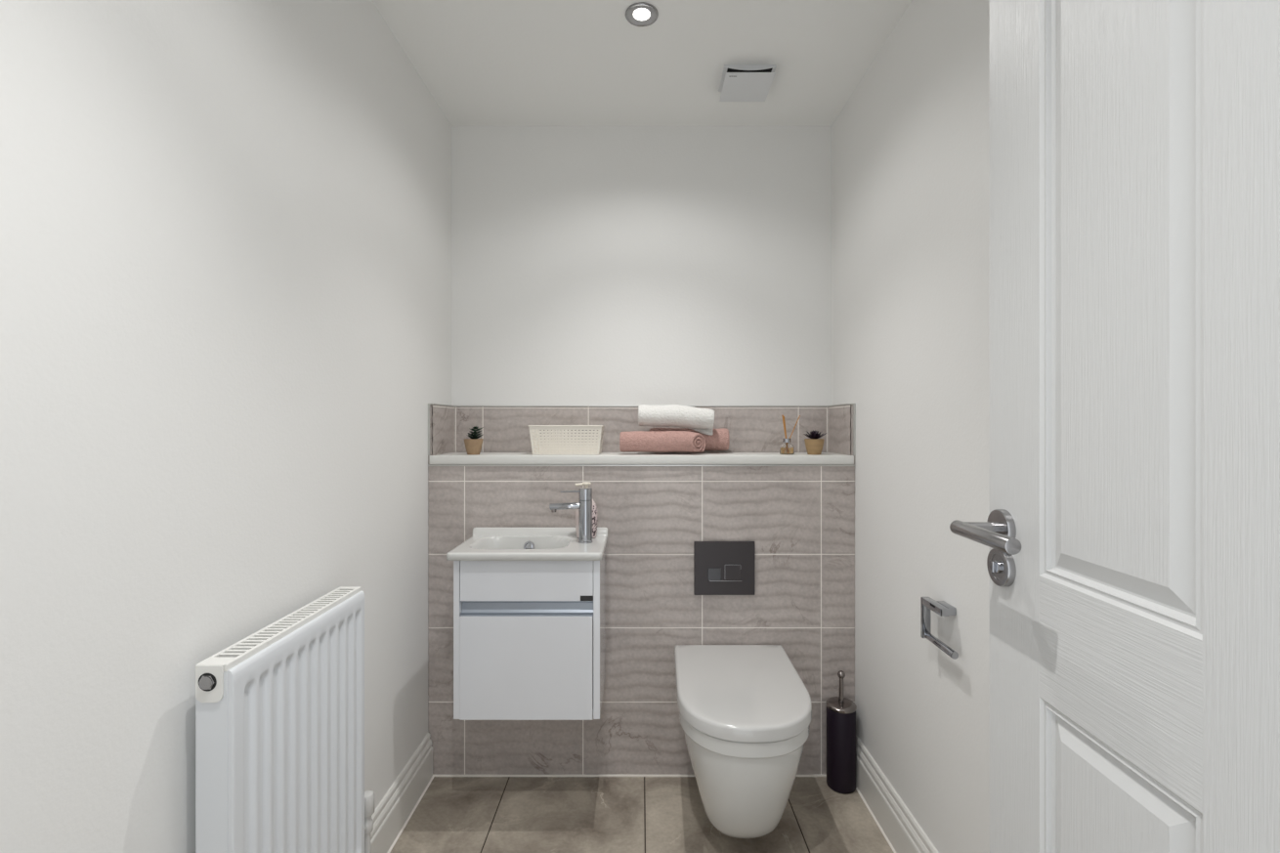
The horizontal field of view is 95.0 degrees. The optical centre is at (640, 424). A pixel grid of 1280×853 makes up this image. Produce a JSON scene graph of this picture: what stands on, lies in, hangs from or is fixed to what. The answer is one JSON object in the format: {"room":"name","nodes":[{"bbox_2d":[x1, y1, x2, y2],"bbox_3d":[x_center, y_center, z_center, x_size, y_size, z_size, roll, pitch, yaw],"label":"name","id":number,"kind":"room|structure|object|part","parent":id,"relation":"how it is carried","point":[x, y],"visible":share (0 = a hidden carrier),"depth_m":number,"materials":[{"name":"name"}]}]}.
{"room":"bathroom","nodes":[
{"label":"bathroom","id":0,"kind":"room"},
{"bbox_2d":[0,0,451,852],"bbox_3d":[-0.759,0.029,1.140,0.080,2.321,2.380,0,0,0],"label":"wall","id":1,"kind":"structure","parent":0,"point":[226,225],"depth_m":0.93,"materials":[{"name":"white paint"}]},
{"bbox_2d":[195,586,374,852],"bbox_3d":[-0.674,0.780,1.141,0.094,0.817,0.483,0,0,1],"label":"radiator","id":2,"kind":"object","parent":1,"relation":"attached to","point":[279,709],"visible":1,"depth_m":1.07,"materials":[{"name":"metal"}]},
{"bbox_3d":[-0.665,0.692,0.909,0.050,0.615,0.002,0,0,0],"label":"panel","id":3,"kind":"part","parent":2,"relation":"part of","materials":[{"name":"metal"}]},
{"bbox_2d":[196,586,361,671],"bbox_3d":[-0.665,0.378,1.126,0.050,0.012,0.436,0,0,0],"label":"grille","id":4,"kind":"object","parent":2,"relation":"attached to","point":[244,655],"depth_m":1.06,"materials":[{"name":"metal"}]},
{"bbox_2d":[370,732,433,852],"bbox_3d":[-0.708,1.116,1.016,0.022,0.148,1.923,0,0,0],"label":"baseboard","id":5,"kind":"structure","parent":1,"relation":"attached to","point":[393,813],"depth_m":1.73,"materials":[{"name":"white wood"}]},
{"bbox_2d":[451,126,831,452],"bbox_3d":[0.003,0.029,2.277,1.443,2.321,0.105,0,0,0],"label":"wall","id":6,"kind":"structure","parent":0,"point":[591,265],"depth_m":2.23,"materials":[{"name":"white paint"}]},
{"bbox_2d":[427,466,854,776],"bbox_3d":[0.003,0.663,2.101,1.443,1.054,0.248,0,0,0],"label":"wall","id":7,"kind":"structure","parent":0,"point":[799,521],"depth_m":1.98,"materials":[{"name":"beige tile"}]},
{"bbox_2d":[453,550,605,720],"bbox_3d":[-0.334,0.628,1.844,0.428,0.470,0.268,0,0,0],"label":"vanity unit","id":8,"kind":"object","parent":7,"relation":"attached to","point":[530,636],"visible":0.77,"depth_m":1.71,"materials":[{"name":"white paint"}]},
{"bbox_3d":[-0.336,0.712,1.718,0.389,0.302,0.018,0,0,0],"label":"drawer","id":9,"kind":"part","parent":8,"relation":"part of","materials":[{"name":"white paint"}]},
{"bbox_2d":[446,526,607,560],"bbox_3d":[-0.336,0.404,1.829,0.450,0.114,0.298,0,0,0],"label":"washbasin","id":10,"kind":"object","parent":8,"relation":"in","point":[487,543],"visible":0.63,"depth_m":1.88,"materials":[{"name":"white ceramic"}]},
{"bbox_2d":[549,487,593,543],"bbox_3d":[-0.219,0.285,1.837,0.135,0.169,0.045,0,0,0],"label":"mixer tap","id":11,"kind":"object","parent":10,"relation":"on","point":[584,504],"visible":1,"depth_m":1.82,"materials":[{"name":"silver metal"}]},
{"bbox_3d":[-0.203,0.219,1.837,0.099,0.036,0.041,0,0,0],"label":"lever","id":12,"kind":"part","parent":11,"relation":"part of","materials":[{"name":"silver metal"}]},
{"bbox_2d":[575,481,597,538],"bbox_3d":[-0.178,0.280,1.915,0.073,0.179,0.073,0,0,0],"label":"soap dispenser","id":13,"kind":"object","parent":10,"relation":"on","point":[586,484],"visible":0.47,"depth_m":1.90,"materials":[{"name":"plastic"}]},
{"bbox_2d":[575,499,597,538],"bbox_3d":[-0.178,0.302,1.915,0.073,0.136,0.073,0,0,0],"label":"bottle","id":14,"kind":"object","parent":13,"relation":"attached to","point":[594,508],"depth_m":1.90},
{"bbox_2d":[428,464,854,466],"bbox_3d":[0.003,0.139,1.981,1.439,0.006,0.006,0,0,0],"label":"trim","id":15,"kind":"structure","parent":7,"relation":"attached to","point":[429,464],"depth_m":1.98,"materials":[{"name":"metal"}]},
{"bbox_2d":[693,541,754,595],"bbox_3d":[0.281,0.485,1.972,0.203,0.180,0.014,0,0,0],"label":"flush plate","id":16,"kind":"object","parent":7,"relation":"attached to","point":[720,568],"visible":1,"depth_m":1.97,"materials":[{"name":"plastic"}]},
{"bbox_2d":[674,644,811,838],"bbox_3d":[0.289,0.928,1.705,0.376,0.377,0.548,0,0,0],"label":"toilet","id":17,"kind":"object","parent":7,"relation":"attached to","point":[745,711],"visible":1,"depth_m":1.52,"materials":[{"name":"white ceramic"}]},
{"bbox_3d":[0.289,0.758,1.703,0.376,0.037,0.544,0,0,0],"label":"lid","id":18,"kind":"part","parent":17,"relation":"part of","materials":[{"name":"white plastic"}]},
{"bbox_3d":[0.289,0.949,1.708,0.366,0.336,0.543,0,0,0],"label":"bowl","id":19,"kind":"part","parent":17,"relation":"part of","materials":[{"name":"white ceramic"}]},
{"bbox_2d":[389,776,893,852],"bbox_3d":[0.003,1.240,1.140,1.643,0.100,2.380,0,0,0],"label":"floor","id":20,"kind":"structure","parent":0,"point":[454,814],"depth_m":1.77,"materials":[{"name":"beige tile"}]},
{"bbox_2d":[825,670,856,793],"bbox_3d":[0.659,1.000,1.929,0.095,0.378,0.095,0,0,0],"label":"toilet brush","id":21,"kind":"object","parent":20,"relation":"on","point":[840,710],"visible":1,"depth_m":1.89,"materials":[{"name":"black metal"}]},
{"bbox_3d":[0.659,0.922,1.929,0.095,0.015,0.095,0,0,0],"label":"lid","id":22,"kind":"part","parent":21,"relation":"part of","materials":[{"name":"silver metal"}]},
{"bbox_3d":[0.659,0.863,1.929,0.025,0.102,0.025,0,0,0],"label":"handle","id":23,"kind":"part","parent":21,"relation":"part of","materials":[{"name":"silver metal"}]},
{"bbox_2d":[427,404,854,464],"bbox_3d":[0.003,0.035,2.103,1.443,0.203,0.245,0,0,0],"label":"wall","id":24,"kind":"structure","parent":0,"point":[506,429],"depth_m":2.22,"materials":[{"name":"beige tile"}]},
{"bbox_2d":[429,452,853,464],"bbox_3d":[0.003,0.121,2.093,1.431,0.030,0.240,0,0,0],"label":"ledge shelf","id":25,"kind":"object","parent":24,"relation":"on","point":[451,457],"visible":0.96,"depth_m":1.97,"materials":[{"name":"white stone"}]},
{"bbox_2d":[464,426,483,454],"bbox_3d":[-0.581,0.057,2.040,0.068,0.098,0.065,0,0,0],"label":"potted succulent","id":26,"kind":"object","parent":25,"relation":"on","point":[473,446],"visible":1,"depth_m":2.02,"materials":[{"name":"beige ceramic"}]},
{"bbox_2d":[464,438,483,454],"bbox_3d":[-0.583,0.079,2.040,0.065,0.054,0.065,0,0,0],"label":"pot","id":27,"kind":"object","parent":26,"relation":"attached to","point":[472,446],"depth_m":2.02,"materials":[{"name":"beige ceramic"}]},
{"bbox_2d":[528,425,604,454],"bbox_3d":[-0.260,0.054,2.085,0.255,0.102,0.149,0,0,0],"label":"storage basket","id":28,"kind":"object","parent":25,"relation":"on","point":[537,448],"visible":1,"depth_m":2.02,"materials":[{"name":"beige plastic"}]},
{"bbox_2d":[619,430,705,452],"bbox_3d":[0.075,0.061,2.051,0.302,0.075,0.094,0,0,5],"label":"towel","id":29,"kind":"object","parent":25,"relation":"on","point":[634,441],"visible":1,"depth_m":2.02,"materials":[{"name":"pink fabric"}]},
{"bbox_2d":[649,427,729,450],"bbox_3d":[0.176,0.056,2.154,0.292,0.086,0.086,0,0,0],"label":"towel","id":30,"kind":"object","parent":25,"relation":"on","point":[720,439],"visible":0.26,"depth_m":2.12,"materials":[{"name":"pink fabric"}]},
{"bbox_2d":[638,404,714,435],"bbox_3d":[0.125,-0.014,2.094,0.273,0.110,0.095,0,0,0],"label":"towel","id":31,"kind":"object","parent":30,"relation":"on","point":[701,420],"visible":1,"depth_m":2.05,"materials":[{"name":"white fabric"}]},
{"bbox_2d":[779,438,794,454],"bbox_3d":[0.510,0.078,2.050,0.049,0.054,0.049,0,0,0],"label":"reed diffuser","id":32,"kind":"object","parent":25,"relation":"on","point":[787,448],"visible":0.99,"depth_m":2.03,"materials":[{"name":"clear glass"}]},
{"bbox_2d":[781,414,786,438],"bbox_3d":[0.505,0.034,2.050,0.024,0.134,0.005,0,0,3],"label":"reed","id":33,"kind":"object","parent":32,"relation":"in","point":[783,414],"visible":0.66,"depth_m":2.05,"materials":[{"name":"brown wood"}]},
{"bbox_2d":[803,429,826,454],"bbox_3d":[0.607,0.064,2.046,0.082,0.084,0.083,0,0,0],"label":"potted succulent","id":34,"kind":"object","parent":25,"relation":"on","point":[814,445],"visible":1,"depth_m":2.02,"materials":[{"name":"beige ceramic"}]},
{"bbox_2d":[804,438,824,454],"bbox_3d":[0.605,0.079,2.045,0.067,0.054,0.067,0,0,0],"label":"pot","id":35,"kind":"object","parent":34,"relation":"attached to","point":[813,446],"depth_m":2.02,"materials":[{"name":"beige ceramic"}]},
{"bbox_2d":[427,403,855,455],"bbox_3d":[0.003,0.018,2.101,1.443,0.176,0.248,0,0,0],"label":"trim","id":36,"kind":"structure","parent":24,"relation":"attached to","point":[854,405],"depth_m":2.21,"materials":[{"name":"metal"}]},
{"bbox_2d":[371,0,912,126],"bbox_3d":[0.003,-1.171,1.140,1.643,0.080,2.380,0,0,0],"label":"ceiling","id":37,"kind":"structure","parent":0,"point":[483,63],"depth_m":1.80,"materials":[{"name":"paint"}]},
{"bbox_2d":[625,1,658,26],"bbox_3d":[0.002,-1.128,1.617,0.092,0.005,0.092,0,0,0],"label":"recessed light","id":38,"kind":"object","parent":37,"relation":"in","point":[640,14],"visible":1,"depth_m":1.61,"materials":[{"name":"metal"}]},
{"bbox_2d":[718,64,776,101],"bbox_3d":[0.344,-1.111,1.909,0.165,0.038,0.161,0,0,0],"label":"fan","id":39,"kind":"object","parent":37,"relation":"attached to","point":[738,82],"visible":1,"depth_m":1.88,"materials":[{"name":"white plastic"}]},
{"bbox_2d":[831,0,989,852],"bbox_3d":[0.764,0.029,1.140,0.080,2.321,2.380,0,0,0],"label":"wall","id":40,"kind":"structure","parent":0,"point":[911,143],"depth_m":1.52,"materials":[{"name":"white paint"}]},
{"bbox_2d":[855,733,938,852],"bbox_3d":[0.713,1.116,1.016,0.022,0.148,1.923,0,0,0],"label":"baseboard","id":41,"kind":"structure","parent":40,"relation":"attached to","point":[900,829],"depth_m":1.68,"materials":[{"name":"white wood"}]},
{"bbox_2d":[920,597,958,659],"bbox_3d":[0.704,0.472,1.368,0.040,0.100,0.136,0,0,0],"label":"toilet roll holder","id":42,"kind":"object","parent":40,"relation":"attached to","point":[941,608],"visible":1,"depth_m":1.38,"materials":[{"name":"silver metal"}]},
{"bbox_3d":[0.002,0.029,0.002,1.443,2.321,0.105,0,0,0],"label":"wall","id":43,"kind":"structure","parent":0,"visible":0},
{"bbox_2d":[949,0,1279,852],"bbox_3d":[0.471,0.197,0.463,0.105,1.974,0.760,0,0,2],"label":"door","id":44,"kind":"structure","parent":43,"relation":"in","point":[1131,531],"depth_m":0.59,"materials":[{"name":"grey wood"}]},
{"bbox_3d":[0.458,0.143,0.751,0.060,0.020,0.131,0,0,2],"label":"lever","id":45,"kind":"part","parent":44,"relation":"part of","materials":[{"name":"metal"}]},
{"bbox_3d":[0.495,0.143,0.806,0.010,0.052,0.052,0,0,2],"label":"handle","id":46,"kind":"part","parent":44,"relation":"part of","materials":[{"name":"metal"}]}
]}

